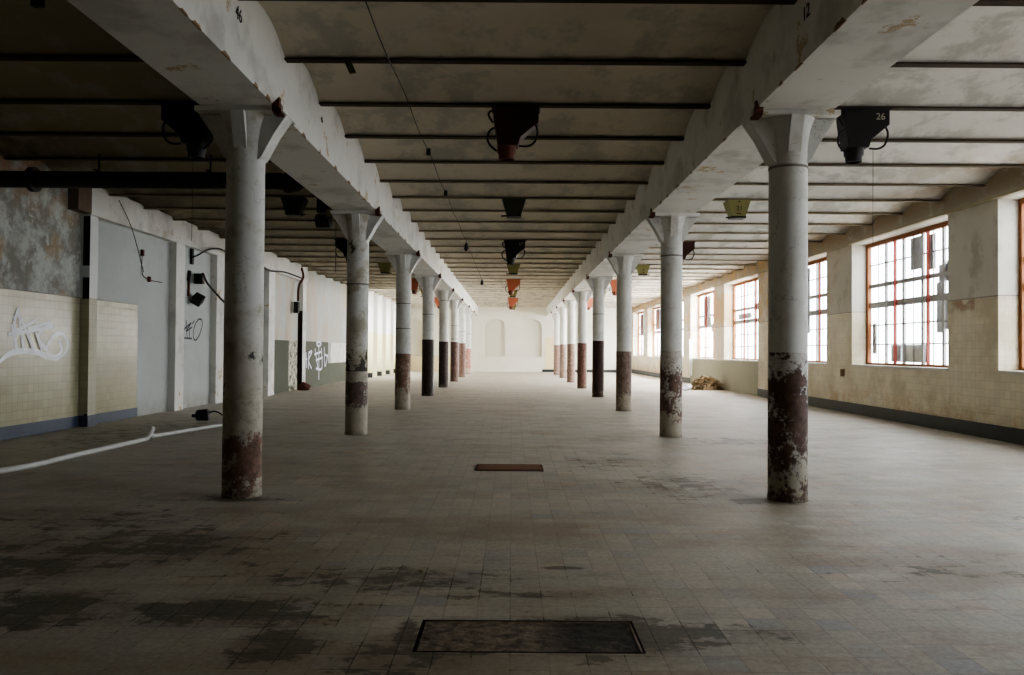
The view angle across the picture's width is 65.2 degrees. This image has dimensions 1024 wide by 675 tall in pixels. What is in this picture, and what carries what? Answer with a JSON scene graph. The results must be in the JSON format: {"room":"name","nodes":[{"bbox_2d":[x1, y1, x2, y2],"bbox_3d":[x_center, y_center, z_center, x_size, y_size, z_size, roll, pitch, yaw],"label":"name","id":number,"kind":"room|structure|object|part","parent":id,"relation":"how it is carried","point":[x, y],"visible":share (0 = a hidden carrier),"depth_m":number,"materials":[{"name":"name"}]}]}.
{"room":"factory floor","nodes":[
{"label":"factory floor","id":0,"kind":"room"},
{"bbox_2d":[0,153,395,426],"bbox_3d":[-8.220,-0.638,24.463,1.250,5.150,68.500,0,-1,0],"label":"wall","id":1,"kind":"structure","parent":0,"point":[83,332],"depth_m":17.46,"materials":[{"name":"paint"}]},
{"bbox_2d":[0,408,137,440],"bbox_3d":[-8.368,1.448,4.256,0.205,0.220,27.560,0,-1,0],"label":"baseboard","id":2,"kind":"structure","parent":1,"relation":"attached to","point":[27,429],"depth_m":14.99,"materials":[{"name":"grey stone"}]},
{"bbox_2d":[119,201,143,271],"bbox_3d":[-8.214,-2.165,17.302,0.035,1.400,1.181,0,-1,0],"label":"loose wire","id":3,"kind":"object","parent":1,"relation":"hanging from","point":[119,201],"visible":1,"depth_m":17.36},
{"bbox_2d":[141,249,162,282],"bbox_3d":[-8.403,-1.638,18.698,0.050,0.700,1.100,0,-1,0],"label":"wire","id":4,"kind":"object","parent":1,"relation":"attached to","point":[142,251],"visible":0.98,"depth_m":18.24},
{"bbox_2d":[187,248,224,306],"bbox_3d":[-8.118,-1.554,22.367,0.405,1.868,3.307,0,-1,5],"label":"switch assembly","id":5,"kind":"object","parent":1,"relation":"attached to","point":[197,299],"visible":0.84,"depth_m":20.99,"materials":[{"name":"black paint"}]},
{"bbox_2d":[264,266,304,312],"bbox_3d":[-7.987,-1.810,28.055,0.180,1.753,4.954,0,-1,0],"label":"cable bundle","id":6,"kind":"object","parent":1,"relation":"attached to","point":[296,305],"visible":0.98,"depth_m":29.57,"materials":[{"name":"black paint"}]},
{"bbox_3d":[-8.161,0.719,37.742,0.030,0.910,3.700,0,-1,0],"label":"white panel","id":7,"kind":"part","parent":1,"relation":"part of","materials":[{"name":"white paint"}]},
{"bbox_2d":[0,371,1023,674],"bbox_3d":[0.186,1.949,24.472,18.200,0.001,68.600,0,-1,0],"label":"floor","id":8,"kind":"structure","parent":0,"point":[904,555],"depth_m":6.52,"materials":[{"name":"concrete"}]},
{"bbox_2d":[0,423,221,473],"bbox_3d":[-6.055,1.584,12.355,0.820,0.244,7.910,0,-1,12],"label":"conduit","id":9,"kind":"object","parent":8,"relation":"on","point":[150,434],"visible":0.87,"depth_m":11.78,"materials":[{"name":"white paint"}]},
{"bbox_2d":[192,409,222,420],"bbox_3d":[-6.510,1.658,17.209,0.716,0.246,0.208,1,-1,-17],"label":"electrical box","id":10,"kind":"object","parent":8,"relation":"on","point":[203,414],"visible":0.84,"depth_m":17.10,"materials":[{"name":"black paint"}]},
{"bbox_2d":[194,97,295,498],"bbox_3d":[-2.837,-0.398,8.466,0.920,4.130,0.638,0,-1,0],"label":"support column","id":11,"kind":"structure","parent":8,"relation":"on","point":[247,136],"depth_m":8.31,"materials":[{"name":"paint"}]},
{"bbox_2d":[297,381,310,390],"bbox_3d":[-7.801,1.857,29.960,0.409,0.420,0.417,1,-1,-42],"label":"rubble","id":12,"kind":"object","parent":8,"relation":"on","point":[303,386],"visible":0.97,"depth_m":29.84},
{"bbox_2d":[330,206,385,434],"bbox_3d":[-2.838,-0.298,14.666,0.920,4.130,0.638,0,-1,0],"label":"support column","id":13,"kind":"structure","parent":8,"relation":"on","point":[358,227],"depth_m":14.51,"materials":[{"name":"paint"}]},
{"bbox_2d":[385,250,422,409],"bbox_3d":[-2.839,-0.197,20.865,0.920,4.130,0.638,0,-1,0],"label":"support column","id":14,"kind":"structure","parent":8,"relation":"on","point":[403,263],"depth_m":20.71,"materials":[{"name":"paint"}]},
{"bbox_2d":[414,273,442,395],"bbox_3d":[-2.839,-0.096,27.064,0.920,4.130,0.638,0,-1,0],"label":"support column","id":15,"kind":"structure","parent":8,"relation":"on","point":[428,284],"depth_m":26.90,"materials":[{"name":"paint"}]},
{"bbox_2d":[434,288,455,387],"bbox_3d":[-2.840,0.005,33.263,0.920,4.130,0.638,0,-1,0],"label":"support column","id":16,"kind":"structure","parent":8,"relation":"on","point":[444,296],"depth_m":33.11,"materials":[{"name":"paint"}]},
{"bbox_2d":[449,298,463,381],"bbox_3d":[-2.841,0.105,39.462,0.920,4.130,0.638,0,-1,0],"label":"support column","id":17,"kind":"structure","parent":8,"relation":"on","point":[454,304],"depth_m":39.30,"materials":[{"name":"paint"}]},
{"bbox_2d":[458,305,470,376],"bbox_3d":[-2.842,0.206,45.661,0.920,4.130,0.638,0,-1,0],"label":"support column","id":18,"kind":"structure","parent":8,"relation":"on","point":[463,310],"depth_m":45.51,"materials":[{"name":"paint"}]},
{"bbox_2d":[466,311,475,373],"bbox_3d":[-2.842,0.307,51.861,0.920,4.130,0.638,0,-1,0],"label":"support column","id":19,"kind":"structure","parent":8,"relation":"on","point":[470,314],"depth_m":51.69,"materials":[{"name":"paint"}]},
{"bbox_2d":[475,464,543,470],"bbox_3d":[-0.033,1.714,10.553,0.880,0.016,0.560,0,-1,0],"label":"drain cover","id":20,"kind":"object","parent":8,"relation":"on","point":[480,467],"visible":1,"depth_m":10.49,"materials":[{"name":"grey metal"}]},
{"bbox_2d":[412,620,645,653],"bbox_3d":[0.088,1.666,4.348,1.200,0.091,0.490,0,-1,0],"label":"floor hatch","id":21,"kind":"object","parent":8,"relation":"in","point":[490,636],"visible":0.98,"depth_m":4.35,"materials":[{"name":"metal"}]},
{"bbox_2d":[550,312,559,374],"bbox_3d":[2.917,0.349,51.861,0.920,4.130,0.638,0,-1,0],"label":"support column","id":22,"kind":"structure","parent":8,"relation":"on","point":[555,315],"depth_m":51.69,"materials":[{"name":"paint"}]},
{"bbox_2d":[555,307,566,377],"bbox_3d":[2.918,0.248,45.661,0.920,4.130,0.638,0,-1,0],"label":"support column","id":23,"kind":"structure","parent":8,"relation":"on","point":[562,311],"depth_m":45.51,"materials":[{"name":"paint"}]},
{"bbox_2d":[562,300,577,382],"bbox_3d":[2.919,0.148,39.462,0.920,4.130,0.638,0,-1,0],"label":"support column","id":24,"kind":"structure","parent":8,"relation":"on","point":[571,305],"depth_m":39.30,"materials":[{"name":"paint"}]},
{"bbox_2d":[571,288,592,388],"bbox_3d":[2.920,0.047,33.263,0.920,4.130,0.638,0,-1,0],"label":"support column","id":25,"kind":"structure","parent":8,"relation":"on","point":[582,297],"depth_m":33.11,"materials":[{"name":"paint"}]},
{"bbox_2d":[584,274,612,396],"bbox_3d":[2.921,-0.054,27.064,0.920,4.130,0.638,0,-1,0],"label":"support column","id":26,"kind":"structure","parent":8,"relation":"on","point":[598,285],"depth_m":26.90,"materials":[{"name":"paint"}]},
{"bbox_2d":[606,251,643,410],"bbox_3d":[2.921,-0.155,20.865,0.920,4.130,0.638,0,-1,0],"label":"support column","id":27,"kind":"structure","parent":8,"relation":"on","point":[623,265],"depth_m":20.71,"materials":[{"name":"paint"}]},
{"bbox_2d":[644,208,699,437],"bbox_3d":[2.922,-0.255,14.666,0.920,4.130,0.638,0,-1,0],"label":"support column","id":28,"kind":"structure","parent":8,"relation":"on","point":[671,230],"depth_m":14.51,"materials":[{"name":"paint"}]},
{"bbox_2d":[684,384,691,389],"bbox_3d":[7.100,2.004,32.270,0.320,0.245,0.306,0,-1,43],"label":"plastic bag","id":29,"kind":"object","parent":8,"relation":"on","point":[689,386],"visible":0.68,"depth_m":32.19,"materials":[{"name":"white plastic"}]},
{"bbox_2d":[691,375,723,389],"bbox_3d":[8.007,1.840,32.975,1.400,0.609,1.200,0,-1,0],"label":"rubble heap","id":30,"kind":"object","parent":8,"relation":"on","point":[705,382],"visible":0.95,"depth_m":32.62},
{"bbox_2d":[738,100,840,502],"bbox_3d":[2.923,-0.356,8.466,0.920,4.130,0.638,0,-1,0],"label":"support column","id":31,"kind":"structure","parent":8,"relation":"on","point":[786,140],"depth_m":8.31,"materials":[{"name":"paint"}]},
{"bbox_2d":[0,0,1023,307],"bbox_3d":[0.220,-2.760,24.536,18.200,0.380,68.588,0,-1,0],"label":"ceiling","id":32,"kind":"structure","parent":0,"point":[614,82],"depth_m":11.30,"materials":[{"name":"paint"}]},
{"bbox_2d":[159,102,213,204],"bbox_3d":[-4.133,-2.099,10.255,0.684,1.750,0.300,0,-1,0],"label":"funnel","id":33,"kind":"object","parent":32,"relation":"hanging from","point":[182,117],"visible":0.73,"depth_m":10.14,"materials":[{"name":"black paint"}]},
{"bbox_2d":[67,0,477,315],"bbox_3d":[-2.833,-2.604,24.395,0.775,0.942,67.700,0,-1,0],"label":"ceiling beam","id":34,"kind":"structure","parent":32,"relation":"attached to","point":[216,52],"depth_m":8.04,"materials":[{"name":"paint"}]},
{"bbox_2d":[0,154,304,192],"bbox_3d":[-5.782,-2.672,12.944,5.277,0.659,0.400,0,-1,0],"label":"pipe","id":35,"kind":"object","parent":34,"relation":"attached to","point":[33,179],"visible":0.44,"depth_m":12.83,"materials":[{"name":"metal"}]},
{"bbox_2d":[281,197,307,216],"bbox_3d":[-4.481,-2.686,16.515,0.504,0.378,0.357,0,-1,0],"label":"bucket","id":36,"kind":"object","parent":32,"relation":"hanging from","point":[293,206],"visible":1,"depth_m":16.35,"materials":[{"name":"green paint"}]},
{"bbox_3d":[-4.492,-2.530,16.488,0.300,0.040,0.270,0,-1,0],"label":"plate","id":37,"kind":"part","parent":36,"relation":"part of","materials":[{"name":"black paint"}]},
{"bbox_2d":[315,198,335,272],"bbox_3d":[-3.736,-2.096,16.428,0.558,1.550,0.315,0,-1,0],"label":"motor","id":38,"kind":"object","parent":32,"relation":"hanging from","point":[323,219],"visible":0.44,"depth_m":16.30,"materials":[{"name":"black paint"}]},
{"bbox_3d":[-3.873,-2.392,16.441,0.280,0.276,0.300,0,-1,0],"label":"motor","id":39,"kind":"part","parent":38,"relation":"part of","materials":[{"name":"black paint"}]},
{"bbox_2d":[334,239,346,262],"bbox_3d":[-4.670,-2.441,22.662,0.684,0.670,0.300,0,-1,0],"label":"funnel","id":40,"kind":"object","parent":32,"relation":"hanging from","point":[341,244],"visible":0.29,"depth_m":22.53,"materials":[{"name":"black paint"}]},
{"bbox_2d":[378,263,391,273],"bbox_3d":[-4.572,-2.485,28.912,0.504,0.378,0.360,0,-1,0],"label":"bucket","id":41,"kind":"object","parent":32,"relation":"hanging from","point":[385,268],"visible":0.91,"depth_m":28.75,"materials":[{"name":"green paint"}]},
{"bbox_2d":[411,278,419,293],"bbox_3d":[-4.352,-2.238,35.060,0.684,0.670,0.300,0,-1,0],"label":"funnel","id":42,"kind":"object","parent":32,"relation":"hanging from","point":[414,283],"visible":0.54,"depth_m":34.93,"materials":[{"name":"orange paint"}]},
{"bbox_2d":[365,0,483,284],"bbox_3d":[-1.281,-2.586,21.145,0.120,0.320,34.200,0,-1,0],"label":"wire","id":43,"kind":"object","parent":32,"relation":"attached to","point":[428,150],"visible":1,"depth_m":11.42,"materials":[{"name":"black paint"}]},
{"bbox_2d":[434,297,438,308],"bbox_3d":[-4.403,-2.037,47.459,0.684,0.670,0.300,0,-1,0],"label":"funnel","id":44,"kind":"object","parent":32,"relation":"hanging from","point":[436,301],"visible":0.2,"depth_m":47.33,"materials":[{"name":"orange paint"}]},
{"bbox_2d":[507,298,517,308],"bbox_3d":[0.033,-2.004,47.459,0.684,0.670,0.300,0,-1,0],"label":"funnel","id":45,"kind":"object","parent":32,"relation":"hanging from","point":[512,301],"visible":1,"depth_m":47.33,"materials":[{"name":"orange paint"}]},
{"bbox_2d":[505,279,520,294],"bbox_3d":[0.034,-2.205,35.060,0.684,0.670,0.300,0,-1,0],"label":"funnel","id":46,"kind":"object","parent":32,"relation":"hanging from","point":[512,284],"visible":1,"depth_m":34.93,"materials":[{"name":"orange paint"}]},
{"bbox_2d":[506,264,519,274],"bbox_3d":[0.038,-2.451,28.913,0.504,0.378,0.357,0,-1,0],"label":"bucket","id":47,"kind":"object","parent":32,"relation":"hanging from","point":[513,269],"visible":0.98,"depth_m":28.75,"materials":[{"name":"green paint"}]},
{"bbox_2d":[486,104,540,161],"bbox_3d":[0.017,-2.608,10.264,0.684,0.670,0.300,0,-1,0],"label":"funnel","id":48,"kind":"object","parent":32,"relation":"hanging from","point":[512,123],"visible":1,"depth_m":10.14,"materials":[{"name":"red paint"}]},
{"bbox_3d":[-0.269,-2.810,10.167,0.086,0.181,0.028,0,-1,0],"label":"handle","id":49,"kind":"part","parent":48,"relation":"part of","materials":[{"name":"black metal"}]},
{"bbox_2d":[501,240,525,264],"bbox_3d":[0.046,-2.407,22.662,0.684,0.670,0.300,0,-1,0],"label":"funnel","id":50,"kind":"object","parent":32,"relation":"hanging from","point":[513,248],"visible":1,"depth_m":22.54,"materials":[{"name":"black paint"}]},
{"bbox_2d":[501,198,525,217],"bbox_3d":[0.030,-2.653,16.515,0.504,0.378,0.357,0,-1,0],"label":"bucket","id":51,"kind":"object","parent":32,"relation":"hanging from","point":[513,207],"visible":1,"depth_m":16.35,"materials":[{"name":"green paint"}]},
{"bbox_3d":[0.038,-2.497,16.488,0.300,0.040,0.270,0,-1,0],"label":"plate","id":52,"kind":"part","parent":51,"relation":"part of","materials":[{"name":"black paint"}]},
{"bbox_2d":[587,298,592,309],"bbox_3d":[4.643,-1.970,47.459,0.684,0.670,0.300,0,-1,0],"label":"funnel","id":53,"kind":"object","parent":32,"relation":"hanging from","point":[590,302],"visible":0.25,"depth_m":47.33,"materials":[{"name":"orange paint"}]},
{"bbox_2d":[609,280,616,295],"bbox_3d":[4.584,-2.172,35.060,0.684,0.670,0.300,0,-1,0],"label":"funnel","id":54,"kind":"object","parent":32,"relation":"hanging from","point":[613,283],"visible":0.52,"depth_m":34.93,"materials":[{"name":"orange paint"}]},
{"bbox_2d":[636,265,649,275],"bbox_3d":[4.727,-2.417,28.912,0.504,0.378,0.360,0,-1,0],"label":"bucket","id":55,"kind":"object","parent":32,"relation":"hanging from","point":[642,270],"visible":0.98,"depth_m":28.75,"materials":[{"name":"green paint"}]},
{"bbox_2d":[683,241,695,262],"bbox_3d":[4.825,-2.372,22.662,0.684,0.670,0.300,0,-1,0],"label":"funnel","id":56,"kind":"object","parent":32,"relation":"hanging from","point":[688,246],"visible":0.38,"depth_m":22.53,"materials":[{"name":"red paint"}]},
{"bbox_2d":[723,200,750,219],"bbox_3d":[4.630,-2.619,16.513,0.504,0.378,0.360,0,-1,0],"label":"bucket","id":57,"kind":"object","parent":32,"relation":"hanging from","point":[735,209],"visible":1,"depth_m":16.35,"materials":[{"name":"green paint"}]},
{"bbox_3d":[4.638,-2.463,16.488,0.300,0.040,0.270,0,-1,0],"label":"plate","id":58,"kind":"part","parent":57,"relation":"part of","materials":[{"name":"black paint"}]},
{"bbox_2d":[547,0,978,315],"bbox_3d":[2.916,-2.562,24.395,0.805,0.942,67.700,0,-1,0],"label":"ceiling beam","id":59,"kind":"structure","parent":32,"relation":"attached to","point":[805,54],"depth_m":7.93,"materials":[{"name":"paint"}]},
{"bbox_2d":[836,107,891,164],"bbox_3d":[4.463,-2.036,10.255,0.684,1.750,0.300,0,-1,0],"label":"funnel","id":60,"kind":"object","parent":32,"relation":"hanging from","point":[856,126],"visible":0.98,"depth_m":10.14,"materials":[{"name":"black paint"}]},
{"bbox_2d":[411,307,615,371],"bbox_3d":[0.200,-0.024,58.448,18.200,5.150,0.520,0,-1,0],"label":"wall","id":61,"kind":"structure","parent":0,"point":[521,339],"depth_m":58.22,"materials":[{"name":"paint"}]},
{"bbox_3d":[-7.230,-0.001,58.567,1.580,2.800,0.040,0,-1,0],"label":"niche panel","id":62,"kind":"part","parent":61,"relation":"part of","materials":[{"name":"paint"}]},
{"bbox_3d":[-4.240,0.021,58.567,1.560,2.800,0.040,0,-1,0],"label":"niche panel","id":63,"kind":"part","parent":61,"relation":"part of","materials":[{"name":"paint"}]},
{"bbox_3d":[-1.260,0.042,58.567,1.580,2.800,0.040,0,-1,0],"label":"niche panel","id":64,"kind":"part","parent":61,"relation":"part of","materials":[{"name":"paint"}]},
{"bbox_3d":[1.390,0.062,58.567,1.640,2.800,0.040,0,-1,0],"label":"niche panel","id":65,"kind":"part","parent":61,"relation":"part of","materials":[{"name":"paint"}]},
{"bbox_3d":[4.705,0.086,58.567,1.570,2.800,0.040,0,-1,0],"label":"niche panel","id":66,"kind":"part","parent":61,"relation":"part of","materials":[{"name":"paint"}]},
{"bbox_2d":[542,369,615,372],"bbox_3d":[5.432,2.435,58.154,6.500,0.200,0.030,0,-1,0],"label":"baseboard","id":67,"kind":"structure","parent":61,"relation":"attached to","point":[543,370],"depth_m":58.15,"materials":[{"name":"paint"}]},
{"bbox_2d":[632,168,1023,428],"bbox_3d":[8.974,-0.512,24.463,0.560,5.150,68.500,0,-1,0],"label":"wall","id":68,"kind":"structure","parent":0,"point":[983,222],"depth_m":16.95,"materials":[{"name":"beige paint"}]},
{"bbox_2d":[633,311,643,356],"bbox_3d":[8.985,-0.252,55.532,0.505,3.140,4.540,0,-1,0],"label":"window","id":69,"kind":"structure","parent":68,"relation":"in","point":[640,314],"depth_m":57.24,"materials":[{"name":"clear glass"}]},
{"bbox_3d":[9.172,-0.261,55.533,0.100,3.120,4.540,0,-1,0],"label":"frame","id":70,"kind":"part","parent":69,"relation":"part of","materials":[{"name":"white"}]},
{"bbox_2d":[647,307,659,357],"bbox_3d":[8.985,-0.353,49.333,0.505,3.140,4.540,0,-1,0],"label":"window","id":71,"kind":"structure","parent":68,"relation":"in","point":[657,324],"depth_m":50.12,"materials":[{"name":"clear glass"}]},
{"bbox_3d":[9.173,-0.361,49.334,0.100,3.120,4.540,0,-1,0],"label":"frame","id":72,"kind":"part","parent":71,"relation":"part of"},
{"bbox_2d":[682,300,682,358],"bbox_3d":[8.986,-0.453,43.134,0.505,3.140,4.540,0,-1,0],"label":"window","id":73,"kind":"structure","parent":68,"relation":"in","point":[682,300],"depth_m":43.13,"materials":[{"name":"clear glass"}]},
{"bbox_2d":[693,290,713,359],"bbox_3d":[8.987,-0.554,36.935,0.505,3.140,4.540,0,-1,0],"label":"window","id":74,"kind":"structure","parent":68,"relation":"in","point":[707,316],"depth_m":37.67,"materials":[{"name":"clear glass"}]},
{"bbox_2d":[689,339,693,375],"bbox_3d":[8.669,0.968,38.740,0.146,1.750,1.000,0,-1,0],"label":"plastic sheet","id":75,"kind":"object","parent":74,"relation":"hanging from","point":[691,341],"visible":1,"depth_m":38.69,"materials":[{"name":"white plastic"}]},
{"bbox_3d":[8.918,0.988,36.910,0.390,0.055,4.540,0,-1,0],"label":"sill","id":76,"kind":"part","parent":74,"relation":"part of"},
{"bbox_3d":[9.238,-1.439,37.699,0.015,1.030,1.044,0,-1,0],"label":"boarded pane","id":77,"kind":"part","parent":74,"relation":"part of","materials":[{"name":"grey wood"}]},
{"bbox_2d":[724,277,757,361],"bbox_3d":[8.988,-0.655,30.736,0.505,3.140,4.540,0,-1,0],"label":"window","id":78,"kind":"structure","parent":68,"relation":"in","point":[743,315],"depth_m":31.46,"materials":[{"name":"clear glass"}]},
{"bbox_3d":[8.919,0.887,30.711,0.390,0.055,4.540,0,-1,0],"label":"sill","id":79,"kind":"part","parent":78,"relation":"part of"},
{"bbox_3d":[9.234,-0.851,31.647,0.015,0.218,1.816,0,-1,0],"label":"boarded pane","id":80,"kind":"part","parent":78,"relation":"part of","materials":[{"name":"grey wood"}]},
{"bbox_2d":[808,257,826,364],"bbox_3d":[8.988,-0.756,24.537,0.505,3.140,4.540,0,-1,0],"label":"window","id":81,"kind":"structure","parent":68,"relation":"in","point":[818,312],"depth_m":24.04,"materials":[{"name":"clear glass"}]},
{"bbox_3d":[9.236,-1.142,25.292,0.015,2.028,1.044,0,-1,0],"label":"boarded pane","id":82,"kind":"part","parent":81,"relation":"part of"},
{"bbox_3d":[8.919,0.786,24.512,0.390,0.055,4.540,0,-1,0],"label":"sill","id":83,"kind":"part","parent":81,"relation":"part of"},
{"bbox_2d":[632,369,1023,444],"bbox_3d":[8.726,1.875,24.324,0.020,0.270,67.700,0,-1,0],"label":"baseboard","id":84,"kind":"structure","parent":68,"relation":"attached to","point":[984,430],"depth_m":17.07,"materials":[{"name":"paint"}]},
{"bbox_2d":[851,221,947,370],"bbox_3d":[8.989,-0.856,18.337,0.505,3.140,4.540,0,-1,0],"label":"window","id":85,"kind":"structure","parent":68,"relation":"in","point":[903,352],"depth_m":18.32,"materials":[{"name":"clear glass"}]},
{"bbox_3d":[9.228,0.026,20.344,0.015,0.780,0.227,0,-1,0],"label":"boarded pane","id":86,"kind":"part","parent":85,"relation":"part of","materials":[{"name":"grey wood"}]},
{"bbox_3d":[9.225,0.382,19.180,0.015,0.406,0.545,0,-1,0],"label":"boarded pane","id":87,"kind":"part","parent":85,"relation":"part of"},
{"bbox_3d":[8.920,0.685,18.312,0.390,0.055,4.540,0,-1,0],"label":"sill","id":88,"kind":"part","parent":85,"relation":"part of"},
{"bbox_3d":[9.225,0.367,18.272,0.015,0.406,0.999,0,-1,0],"label":"boarded pane","id":89,"kind":"part","parent":85,"relation":"part of","materials":[{"name":"beige wood"}]},
{"bbox_3d":[9.242,-1.926,18.287,0.015,0.749,0.499,0,-1,0],"label":"boarded pane","id":90,"kind":"part","parent":85,"relation":"part of","materials":[{"name":"grey wood"}]},
{"bbox_3d":[9.242,-1.891,17.605,0.015,0.780,0.318,0,-1,0],"label":"boarded pane","id":91,"kind":"part","parent":85,"relation":"part of","materials":[{"name":"grey wood"}]},
{"bbox_3d":[9.232,-0.648,17.267,0.015,1.092,0.227,0,-1,0],"label":"boarded pane","id":92,"kind":"part","parent":85,"relation":"part of","materials":[{"name":"grey wood"}]},
{"bbox_3d":[9.238,-1.385,17.007,0.015,0.374,0.590,0,-1,0],"label":"boarded pane","id":93,"kind":"part","parent":85,"relation":"part of","materials":[{"name":"grey wood"}]},
{"bbox_2d":[997,198,1023,374],"bbox_3d":[8.990,-0.957,12.138,0.505,3.140,4.540,0,-1,0],"label":"window","id":94,"kind":"structure","parent":68,"relation":"in","point":[1021,201],"depth_m":14.33,"materials":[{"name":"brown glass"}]},
{"bbox_3d":[8.921,0.585,12.113,0.390,0.055,4.540,0,-1,0],"label":"sill","id":95,"kind":"part","parent":94,"relation":"part of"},
{"bbox_3d":[9.177,-0.966,12.138,0.100,3.120,4.540,0,-1,0],"label":"frame","id":96,"kind":"part","parent":94,"relation":"part of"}
]}

